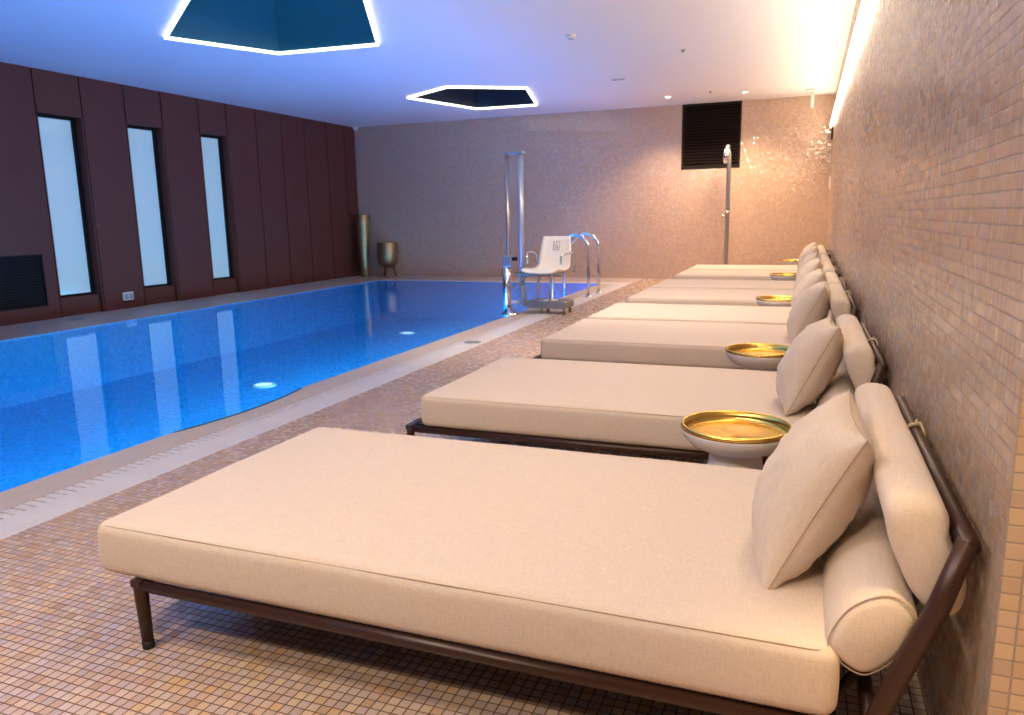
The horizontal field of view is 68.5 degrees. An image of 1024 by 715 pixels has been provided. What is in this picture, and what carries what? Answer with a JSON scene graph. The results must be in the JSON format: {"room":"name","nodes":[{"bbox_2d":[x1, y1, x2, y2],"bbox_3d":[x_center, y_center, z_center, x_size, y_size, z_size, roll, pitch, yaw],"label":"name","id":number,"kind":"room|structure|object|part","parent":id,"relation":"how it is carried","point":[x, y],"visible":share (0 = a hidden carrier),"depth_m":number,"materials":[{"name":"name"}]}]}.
{"room":"indoor swimming pool","nodes":[
{"label":"indoor swimming pool","id":0,"kind":"room"},
{"bbox_2d":[0,62,360,325],"bbox_3d":[-7.537,-2.167,9.978,0.050,3.675,19.998,3,11,21],"label":"wall","id":1,"kind":"structure","parent":0,"point":[294,179],"depth_m":13.82,"materials":[{"name":"brown wood"}]},
{"bbox_2d":[0,254,48,311],"bbox_3d":[-7.267,-1.065,10.821,0.048,0.780,1.170,3,11,21],"label":"air vent","id":2,"kind":"object","parent":1,"relation":"in","point":[22,277],"visible":1,"depth_m":11.05,"materials":[{"name":"black metal"}]},
{"bbox_2d":[38,114,100,316],"bbox_3d":[-7.007,-2.194,11.777,0.230,3.050,0.730,3,11,21],"label":"window","id":3,"kind":"structure","parent":1,"relation":"in","point":[58,135],"depth_m":11.83,"materials":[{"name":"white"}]},
{"bbox_3d":[-6.968,-0.837,12.025,0.200,0.290,0.730,3,11,21],"label":"apron panel","id":4,"kind":"part","parent":3,"relation":"part of","materials":[{"name":"brown wood"}]},
{"bbox_2d":[122,292,133,301],"bbox_3d":[-6.490,-1.027,12.723,0.056,0.160,0.200,3,11,21],"label":"wall socket","id":5,"kind":"object","parent":1,"relation":"attached to","point":[126,296],"visible":1,"depth_m":12.69,"materials":[{"name":"white plastic"}]},
{"bbox_2d":[37,113,221,136],"bbox_3d":[-7.769,-2.203,10.059,0.455,3.725,20.016,3,11,21],"label":"trim","id":6,"kind":"structure","parent":1,"relation":"attached to","point":[37,113],"depth_m":12.87,"materials":[{"name":"black metal"}]},
{"bbox_2d":[35,112,240,317],"bbox_3d":[-6.403,-2.479,13.248,0.299,3.050,3.992,3,11,21],"label":"trim","id":7,"kind":"structure","parent":1,"relation":"attached to","point":[78,121],"depth_m":13.31,"materials":[{"name":"brown wood"}]},
{"bbox_2d":[127,125,175,304],"bbox_3d":[-6.431,-2.478,13.243,0.230,3.050,0.730,3,11,21],"label":"window","id":8,"kind":"structure","parent":1,"relation":"in","point":[142,140],"depth_m":13.32,"materials":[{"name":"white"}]},
{"bbox_3d":[-6.496,-2.619,13.230,0.105,2.685,0.650,3,11,21],"label":"pane","id":9,"kind":"part","parent":8,"relation":"part of","materials":[{"name":"blue"}]},
{"bbox_3d":[-6.393,-1.121,13.491,0.200,0.290,0.730,3,11,21],"label":"apron panel","id":10,"kind":"part","parent":8,"relation":"part of","materials":[{"name":"brown wood"}]},
{"bbox_2d":[201,135,236,294],"bbox_3d":[-5.841,-2.769,14.745,0.230,3.050,0.690,3,11,21],"label":"window","id":11,"kind":"structure","parent":1,"relation":"in","point":[224,282],"depth_m":14.84,"materials":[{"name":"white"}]},
{"bbox_3d":[-5.906,-2.910,14.732,0.105,2.685,0.610,3,11,21],"label":"pane","id":12,"kind":"part","parent":11,"relation":"part of","materials":[{"name":"blue"}]},
{"bbox_3d":[-5.802,-1.412,14.993,0.200,0.290,0.690,3,11,21],"label":"apron panel","id":13,"kind":"part","parent":11,"relation":"part of","materials":[{"name":"brown wood"}]},
{"bbox_2d":[0,275,642,340],"bbox_3d":[-4.343,-0.095,9.124,7.922,0.200,20.022,3,11,21],"label":"trim","id":14,"kind":"structure","parent":1,"relation":"attached to","point":[7,332],"depth_m":13.52,"materials":[{"name":"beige stone"}]},
{"bbox_2d":[355,215,369,276],"bbox_3d":[-3.715,-2.794,18.845,0.356,1.520,0.356,3,11,21],"label":"vase","id":15,"kind":"object","parent":14,"relation":"on","point":[362,222],"visible":1,"depth_m":18.71,"materials":[{"name":"brown metal"}]},
{"bbox_2d":[377,242,397,276],"bbox_3d":[-3.084,-2.425,18.668,0.520,0.844,0.520,3,11,21],"label":"bowl planter","id":16,"kind":"object","parent":14,"relation":"on","point":[387,252],"visible":1,"depth_m":18.45,"materials":[{"name":"brown metal"}]},
{"bbox_2d":[0,316,494,491],"bbox_3d":[-3.644,0.666,9.067,5.472,0.001,16.940,3,11,21],"label":"pool water","id":17,"kind":"structure","parent":0,"point":[44,437],"depth_m":10.01,"materials":[{"name":"liquid"}]},
{"bbox_2d":[252,382,275,387],"bbox_3d":[-3.461,0.384,10.507,0.330,0.020,0.330,3,11,21],"label":"lamp","id":18,"kind":"object","parent":17,"relation":"on","point":[262,384],"visible":1,"depth_m":10.47,"materials":[{"name":"white glass"}]},
{"bbox_2d":[399,331,414,334],"bbox_3d":[-2.099,-0.491,15.064,0.330,0.020,0.330,3,11,21],"label":"lamp","id":19,"kind":"object","parent":17,"relation":"on","point":[406,332],"visible":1,"depth_m":14.99,"materials":[{"name":"white glass"}]},
{"bbox_2d":[0,281,571,408],"bbox_3d":[-3.652,0.250,8.989,5.472,0.846,16.940,3,11,21],"label":"wall","id":20,"kind":"structure","parent":0,"point":[36,367],"depth_m":11.56,"materials":[{"name":"tile"}]},
{"bbox_2d":[173,388,301,432],"bbox_3d":[-2.017,0.395,5.765,0.102,0.022,1.407,3,11,21],"label":"trim","id":21,"kind":"structure","parent":20,"relation":"attached to","point":[299,388],"depth_m":5.61,"materials":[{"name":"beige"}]},
{"bbox_2d":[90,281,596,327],"bbox_3d":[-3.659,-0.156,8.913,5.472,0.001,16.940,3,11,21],"label":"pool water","id":22,"kind":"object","parent":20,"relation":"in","point":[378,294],"visible":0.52,"depth_m":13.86,"materials":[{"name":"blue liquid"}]},
{"bbox_2d":[0,284,611,512],"bbox_3d":[-1.067,0.066,7.938,0.272,0.200,16.950,3,11,21],"label":"pool edge","id":23,"kind":"structure","parent":0,"point":[27,492],"depth_m":5.12,"materials":[{"name":"beige stone"}]},
{"bbox_2d":[0,284,616,519],"bbox_3d":[-0.883,0.074,7.879,0.115,0.199,16.973,3,11,21],"label":"trim","id":24,"kind":"structure","parent":0,"point":[7,513],"depth_m":5.04,"materials":[{"name":"stone"}]},
{"bbox_2d":[0,284,628,539],"bbox_3d":[-0.730,0.083,7.807,0.223,0.201,16.947,3,11,21],"label":"trim","id":25,"kind":"structure","parent":0,"point":[19,522],"depth_m":4.83,"materials":[{"name":"stone"}]},
{"bbox_2d":[464,341,480,343],"bbox_3d":[-0.450,-0.175,8.604,0.206,0.003,0.206,3,11,21],"label":"drain cover","id":26,"kind":"object","parent":25,"relation":"on","point":[466,342],"visible":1,"depth_m":8.59,"materials":[{"name":"grey metal"}]},
{"bbox_2d":[551,232,601,296],"bbox_3d":[1.165,-1.243,13.614,0.772,2.011,0.824,3,11,21],"label":"pool ladder","id":27,"kind":"object","parent":25,"relation":"attached to","point":[576,235],"visible":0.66,"depth_m":13.66,"materials":[{"name":"silver metal"}]},
{"bbox_3d":[1.281,-1.305,13.939,0.723,2.011,0.054,3,11,21],"label":"handrail","id":28,"kind":"part","parent":27,"relation":"part of","materials":[{"name":"silver metal"}]},
{"bbox_2d":[0,0,855,126],"bbox_3d":[-1.897,-3.682,7.523,13.274,0.001,20.322,3,11,21],"label":"ceiling","id":29,"kind":"structure","parent":0,"point":[765,49],"depth_m":10.64,"materials":[{"name":"white paint"}]},
{"bbox_2d":[164,0,378,54],"bbox_3d":[-2.789,-4.610,8.537,3.353,1.556,3.088,3,11,21],"label":"skylight","id":30,"kind":"object","parent":29,"relation":"attached to","point":[278,27],"visible":1,"depth_m":9.95,"materials":[{"name":"teal glass"}]},
{"bbox_2d":[407,86,537,109],"bbox_3d":[-0.635,-5.710,14.278,2.406,1.536,2.806,3,11,21],"label":"skylight","id":31,"kind":"object","parent":29,"relation":"attached to","point":[470,97],"visible":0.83,"depth_m":15.52,"materials":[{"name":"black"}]},
{"bbox_2d":[566,34,575,39],"bbox_3d":[0.757,-4.095,9.620,0.124,0.052,0.124,3,11,21],"label":"smoke detector","id":32,"kind":"object","parent":29,"relation":"attached to","point":[569,36],"visible":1,"depth_m":9.58,"materials":[{"name":"white plastic"}]},
{"bbox_2d":[810,91,815,107],"bbox_3d":[5.809,-4.981,14.548,0.100,0.299,0.100,3,11,21],"label":"rod","id":33,"kind":"object","parent":29,"relation":"hanging from","point":[812,92],"visible":1,"depth_m":14.52,"materials":[{"name":"white metal"}]},
{"bbox_3d":[5.809,-4.975,14.549,0.056,0.288,0.056,3,11,21],"label":"rod","id":34,"kind":"part","parent":33,"relation":"part of","materials":[{"name":"white ceramic"}]},
{"bbox_2d":[0,278,926,714],"bbox_3d":[1.825,0.231,6.764,5.302,0.200,20.022,3,11,21],"label":"floor","id":35,"kind":"structure","parent":0,"point":[71,643],"depth_m":2.50,"materials":[{"name":"tile"}]},
{"bbox_2d":[501,151,575,315],"bbox_3d":[0.381,-1.752,10.762,1.105,2.325,0.829,3,11,21],"label":"lift","id":36,"kind":"object","parent":35,"relation":"on","point":[555,251],"visible":1,"depth_m":10.82,"materials":[{"name":"silver metal"}]},
{"bbox_3d":[0.032,-2.883,10.603,0.285,0.030,0.150,3,11,21],"label":"plate","id":37,"kind":"part","parent":36,"relation":"part of","materials":[{"name":"grey metal"}]},
{"bbox_3d":[0.291,-1.393,10.906,0.079,0.300,0.382,6,13,33],"label":"armrest","id":38,"kind":"part","parent":36,"relation":"part of","materials":[{"name":"silver metal"}]},
{"bbox_3d":[0.329,-1.073,10.772,0.784,0.295,0.064,4,12,23],"label":"seat arm","id":39,"kind":"part","parent":36,"relation":"part of","materials":[{"name":"grey metal"}]},
{"bbox_3d":[0.516,-1.457,10.677,0.588,0.508,0.540,6,13,35],"label":"seat","id":40,"kind":"part","parent":36,"relation":"part of","materials":[{"name":"beige plastic"}]},
{"bbox_3d":[0.796,-1.337,10.555,0.079,0.300,0.381,7,13,36],"label":"armrest","id":41,"kind":"part","parent":36,"relation":"part of","materials":[{"name":"silver metal"}]},
{"bbox_2d":[97,383,981,714],"bbox_3d":[0.018,0.528,2.639,2.553,0.805,1.321,3,11,21],"label":"daybed","id":42,"kind":"object","parent":35,"relation":"on","point":[646,569],"visible":0.8,"depth_m":2.15,"materials":[{"name":"beige fabric"}]},
{"bbox_3d":[-1.228,0.841,2.507,0.047,0.218,0.046,3,11,21],"label":"leg","id":43,"kind":"part","parent":42,"relation":"part of","materials":[{"name":"brown wood"}]},
{"bbox_3d":[-0.223,0.806,2.105,2.160,0.040,0.039,3,11,21],"label":"rail","id":44,"kind":"part","parent":42,"relation":"part of","materials":[{"name":"brown wood"}]},
{"bbox_2d":[751,389,874,589],"bbox_3d":[0.841,0.360,2.125,0.315,0.461,0.495,3,11,22],"label":"pillow","id":45,"kind":"object","parent":42,"relation":"on","point":[815,482],"visible":0.98,"depth_m":1.96,"materials":[{"name":"fabric"}]},
{"bbox_3d":[0.838,0.731,1.661,0.276,0.736,0.047,3,11,21],"label":"post","id":46,"kind":"part","parent":42,"relation":"part of","materials":[{"name":"brown wood"}]},
{"bbox_3d":[1.173,0.274,2.136,0.042,0.042,1.294,3,11,21],"label":"rail","id":47,"kind":"part","parent":42,"relation":"part of","materials":[{"name":"brown wood"}]},
{"bbox_2d":[405,314,887,465],"bbox_3d":[0.765,0.184,4.408,2.454,0.805,1.321,3,11,21],"label":"daybed","id":48,"kind":"object","parent":35,"relation":"on","point":[608,406],"visible":0.62,"depth_m":4.07,"materials":[{"name":"beige fabric"}]},
{"bbox_3d":[-0.578,0.492,4.313,0.047,0.218,0.046,3,11,21],"label":"leg","id":49,"kind":"part","parent":48,"relation":"part of","materials":[{"name":"brown wood"}]},
{"bbox_3d":[0.453,0.459,3.901,2.215,0.040,0.039,3,11,21],"label":"rail","id":50,"kind":"part","parent":48,"relation":"part of","materials":[{"name":"brown wood"}]},
{"bbox_3d":[0.687,0.242,4.444,2.111,0.201,1.268,3,11,21],"label":"mattress","id":51,"kind":"part","parent":48,"relation":"part of","materials":[{"name":"fabric"}]},
{"bbox_2d":[775,316,843,416],"bbox_3d":[1.503,0.034,3.805,0.319,0.460,0.494,2,11,14],"label":"pillow","id":52,"kind":"object","parent":48,"relation":"on","point":[809,364],"visible":0.99,"depth_m":3.63,"materials":[{"name":"fabric"}]},
{"bbox_3d":[1.875,-0.072,3.922,0.042,0.042,1.294,3,11,21],"label":"rail","id":53,"kind":"part","parent":48,"relation":"part of","materials":[{"name":"brown metal"}]},
{"bbox_3d":[1.539,0.385,3.447,0.276,0.736,0.047,3,11,21],"label":"post","id":54,"kind":"part","parent":48,"relation":"part of","materials":[{"name":"brown metal"}]},
{"bbox_2d":[533,284,858,369],"bbox_3d":[1.514,-0.184,6.314,2.454,0.805,1.321,3,11,21],"label":"daybed","id":55,"kind":"object","parent":35,"relation":"on","point":[666,343],"visible":0.55,"depth_m":5.99,"materials":[{"name":"beige fabric"}]},
{"bbox_3d":[1.436,-0.127,6.350,2.111,0.200,1.268,3,11,21],"label":"mattress","id":56,"kind":"part","parent":55,"relation":"part of","materials":[{"name":"fabric"}]},
{"bbox_2d":[787,280,830,343],"bbox_3d":[2.294,-0.352,5.799,0.316,0.453,0.495,4,12,25],"label":"pillow","id":57,"kind":"object","parent":55,"relation":"on","point":[813,305],"visible":0.86,"depth_m":5.62,"materials":[{"name":"fabric"}]},
{"bbox_3d":[2.623,-0.441,5.828,0.042,0.042,1.294,3,11,21],"label":"rail","id":58,"kind":"part","parent":55,"relation":"part of","materials":[{"name":"brown metal"}]},
{"bbox_3d":[2.288,0.015,5.353,0.276,0.736,0.047,3,11,21],"label":"post","id":59,"kind":"part","parent":55,"relation":"part of","materials":[{"name":"brown metal"}]},
{"bbox_2d":[587,272,847,324],"bbox_3d":[2.016,-0.432,7.591,2.454,0.806,1.321,3,11,21],"label":"daybed","id":60,"kind":"object","parent":35,"relation":"on","point":[765,315],"visible":0.27,"depth_m":7.41,"materials":[{"name":"beige fabric"}]},
{"bbox_3d":[1.938,-0.374,7.627,2.111,0.200,1.268,3,11,21],"label":"mattress","id":61,"kind":"part","parent":60,"relation":"part of","materials":[{"name":"fabric"}]},
{"bbox_2d":[791,268,826,308],"bbox_3d":[2.796,-0.601,7.082,0.312,0.446,0.496,2,11,18],"label":"pillow","id":62,"kind":"object","parent":60,"relation":"on","point":[816,276],"visible":0.45,"depth_m":6.94,"materials":[{"name":"fabric"}]},
{"bbox_3d":[3.125,-0.688,7.105,0.042,0.042,1.294,3,11,21],"label":"rail","id":63,"kind":"part","parent":60,"relation":"part of","materials":[{"name":"brown metal"}]},
{"bbox_2d":[722,144,730,264],"bbox_3d":[4.433,-2.966,15.504,0.231,2.788,0.284,3,11,21],"label":"shower column","id":64,"kind":"structure","parent":35,"relation":"on","point":[727,151],"depth_m":15.44,"materials":[{"name":"grey metal"}]},
{"bbox_2d":[627,261,839,305],"bbox_3d":[2.673,-0.755,9.262,2.454,0.805,1.321,3,11,21],"label":"daybed","id":65,"kind":"object","parent":35,"relation":"on","point":[693,296],"visible":0.3,"depth_m":9.02,"materials":[{"name":"beige fabric"}]},
{"bbox_3d":[2.595,-0.699,9.299,2.111,0.201,1.268,3,11,21],"label":"mattress","id":66,"kind":"part","parent":65,"relation":"part of","materials":[{"name":"fabric"}]},
{"bbox_2d":[794,257,822,290],"bbox_3d":[3.451,-0.923,8.749,0.317,0.461,0.494,4,12,24],"label":"pillow","id":67,"kind":"object","parent":65,"relation":"on","point":[816,263],"visible":0.46,"depth_m":8.60,"materials":[{"name":"fabric"}]},
{"bbox_2d":[680,410,791,469],"bbox_3d":[0.989,0.531,3.344,0.480,0.494,0.480,3,11,21],"label":"side table","id":68,"kind":"object","parent":35,"relation":"on","point":[731,438],"visible":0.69,"depth_m":3.28,"materials":[{"name":"gold ceramic"}]},
{"bbox_3d":[0.986,0.357,3.312,0.476,0.108,0.476,3,11,21],"label":"dish","id":69,"kind":"part","parent":68,"relation":"part of","materials":[{"name":"white ceramic"}]},
{"bbox_2d":[680,410,791,443],"bbox_3d":[0.985,0.312,3.304,0.480,0.048,0.480,3,11,21],"label":"brass tray","id":70,"kind":"object","parent":68,"relation":"on","point":[714,426],"depth_m":3.37,"materials":[{"name":"gold metal"}]},
{"bbox_2d":[650,255,835,289],"bbox_3d":[3.193,-1.012,10.586,2.454,0.805,1.321,3,11,21],"label":"daybed","id":71,"kind":"object","parent":35,"relation":"on","point":[668,283],"visible":0.2,"depth_m":10.41,"materials":[{"name":"beige fabric"}]},
{"bbox_3d":[3.115,-0.954,10.622,2.111,0.200,1.268,3,11,21],"label":"mattress","id":72,"kind":"part","parent":71,"relation":"part of","materials":[{"name":"fabric"}]},
{"bbox_2d":[795,252,820,276],"bbox_3d":[3.971,-1.181,10.078,0.317,0.453,0.495,3,11,21],"label":"pillow","id":73,"kind":"object","parent":71,"relation":"on","point":[812,256],"visible":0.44,"depth_m":9.93,"materials":[{"name":"fabric"}]},
{"bbox_2d":[674,248,830,279],"bbox_3d":[3.920,-1.371,12.436,2.454,0.806,1.321,3,11,21],"label":"daybed","id":74,"kind":"object","parent":35,"relation":"on","point":[687,274],"visible":0.33,"depth_m":12.17,"materials":[{"name":"beige fabric"}]},
{"bbox_3d":[3.842,-1.313,12.473,2.111,0.201,1.268,3,11,21],"label":"mattress","id":75,"kind":"part","parent":74,"relation":"part of","materials":[{"name":"fabric"}]},
{"bbox_2d":[797,246,818,267],"bbox_3d":[4.699,-1.539,11.928,0.316,0.453,0.495,3,11,21],"label":"pillow","id":76,"kind":"object","parent":74,"relation":"on","point":[813,249],"visible":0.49,"depth_m":11.78,"materials":[{"name":"fabric"}]},
{"bbox_2d":[725,343,788,371],"bbox_3d":[1.700,0.181,5.153,0.480,0.494,0.480,-10,14,-41],"label":"side table","id":77,"kind":"object","parent":35,"relation":"on","point":[753,356],"visible":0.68,"depth_m":5.04,"materials":[{"name":"gold metal"}]},
{"bbox_3d":[1.697,0.007,5.121,0.476,0.108,0.476,-10,14,-41],"label":"dish","id":78,"kind":"part","parent":77,"relation":"part of","materials":[{"name":"white ceramic"}]},
{"bbox_2d":[725,343,788,357],"bbox_3d":[1.696,-0.038,5.112,0.480,0.048,0.480,-10,14,-41],"label":"brass tray","id":79,"kind":"object","parent":77,"relation":"on","point":[741,350],"depth_m":5.24,"materials":[{"name":"gold metal"}]},
{"bbox_2d":[687,245,827,270],"bbox_3d":[4.424,-1.619,13.719,2.454,0.805,1.321,3,11,21],"label":"daybed","id":80,"kind":"object","parent":35,"relation":"on","point":[696,267],"visible":0.21,"depth_m":13.56,"materials":[{"name":"beige fabric"}]},
{"bbox_3d":[4.346,-1.561,13.755,2.111,0.200,1.268,3,11,21],"label":"mattress","id":81,"kind":"part","parent":80,"relation":"part of","materials":[{"name":"fabric"}]},
{"bbox_2d":[799,242,817,258],"bbox_3d":[5.207,-1.789,13.220,0.311,0.446,0.496,3,11,21],"label":"pillow","id":82,"kind":"object","parent":80,"relation":"on","point":[814,243],"visible":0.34,"depth_m":13.10,"materials":[{"name":"fabric"}]},
{"bbox_2d":[756,295,791,306],"bbox_3d":[2.895,-0.408,8.194,0.480,0.494,0.480,-4,11,-15],"label":"side table","id":83,"kind":"object","parent":35,"relation":"on","point":[767,300],"visible":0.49,"depth_m":8.05,"materials":[{"name":"gold metal"}]},
{"bbox_3d":[2.892,-0.582,8.162,0.476,0.108,0.476,-4,11,-15],"label":"dish","id":84,"kind":"part","parent":83,"relation":"part of","materials":[{"name":"white ceramic"}]},
{"bbox_2d":[756,295,791,301],"bbox_3d":[2.891,-0.627,8.153,0.480,0.048,0.480,-4,11,-15],"label":"brass tray","id":85,"kind":"object","parent":83,"relation":"on","point":[767,298],"depth_m":8.31,"materials":[{"name":"gold metal"}]},
{"bbox_2d":[770,272,795,280],"bbox_3d":[4.126,-1.015,11.327,0.480,0.494,0.480,1,11,12],"label":"side table","id":86,"kind":"object","parent":35,"relation":"on","point":[785,276],"visible":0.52,"depth_m":11.14,"materials":[{"name":"gold metal"}]},
{"bbox_3d":[4.122,-1.189,11.295,0.476,0.108,0.476,1,11,12],"label":"dish","id":87,"kind":"part","parent":86,"relation":"part of","materials":[{"name":"white ceramic"}]},
{"bbox_2d":[770,272,795,275],"bbox_3d":[4.122,-1.234,11.286,0.480,0.048,0.480,1,11,12],"label":"brass tray","id":88,"kind":"object","parent":86,"relation":"on","point":[784,273],"depth_m":11.44,"materials":[{"name":"gold metal"}]},
{"bbox_2d":[778,259,798,264],"bbox_3d":[5.389,-1.637,14.542,0.480,0.494,0.480,7,14,38],"label":"side table","id":89,"kind":"object","parent":35,"relation":"on","point":[782,261],"visible":0.38,"depth_m":14.38,"materials":[{"name":"gold metal"}]},
{"bbox_3d":[5.386,-1.811,14.510,0.476,0.108,0.476,7,14,38],"label":"dish","id":90,"kind":"part","parent":89,"relation":"part of","materials":[{"name":"white ceramic"}]},
{"bbox_2d":[778,259,798,261],"bbox_3d":[5.385,-1.857,14.501,0.480,0.048,0.480,7,14,38],"label":"brass tray","id":91,"kind":"object","parent":89,"relation":"on","point":[782,260],"depth_m":14.64,"materials":[{"name":"gold metal"}]},
{"bbox_2d":[354,94,834,278],"bbox_3d":[1.774,-3.695,17.116,13.274,3.725,0.300,3,11,21],"label":"wall","id":92,"kind":"structure","parent":0,"point":[436,190],"depth_m":16.88,"materials":[{"name":"tile"}]},
{"bbox_2d":[382,279,630,283],"bbox_3d":[-0.310,-1.692,16.738,5.992,0.003,0.300,3,11,21],"label":"trim","id":93,"kind":"structure","parent":92,"relation":"attached to","point":[382,279],"depth_m":16.72,"materials":[{"name":"stone"}]},
{"bbox_2d":[681,100,741,169],"bbox_3d":[4.235,-4.684,15.950,1.213,1.342,0.295,3,11,21],"label":"panel","id":94,"kind":"object","parent":92,"relation":"attached to","point":[707,128],"visible":0.97,"depth_m":15.86,"materials":[{"name":"black"}]},
{"bbox_2d":[826,0,1023,714],"bbox_3d":[4.421,-1.931,7.945,1.615,3.925,15.222,3,11,21],"label":"wall","id":95,"kind":"structure","parent":0,"point":[925,222],"depth_m":2.03,"materials":[{"name":"tile"}]},
{"bbox_2d":[830,125,833,138],"bbox_3d":[6.173,-4.348,14.528,0.053,0.240,0.240,3,11,21],"label":"wall sensor","id":96,"kind":"object","parent":95,"relation":"attached to","point":[832,127],"visible":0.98,"depth_m":14.43,"materials":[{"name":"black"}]},
{"bbox_2d":[830,0,870,127],"bbox_3d":[3.597,-3.247,7.948,0.053,0.120,14.902,3,11,21],"label":"light strip","id":97,"kind":"object","parent":95,"relation":"attached to","point":[865,4],"visible":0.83,"depth_m":7.78,"materials":[{"name":"white plastic"}]}
]}

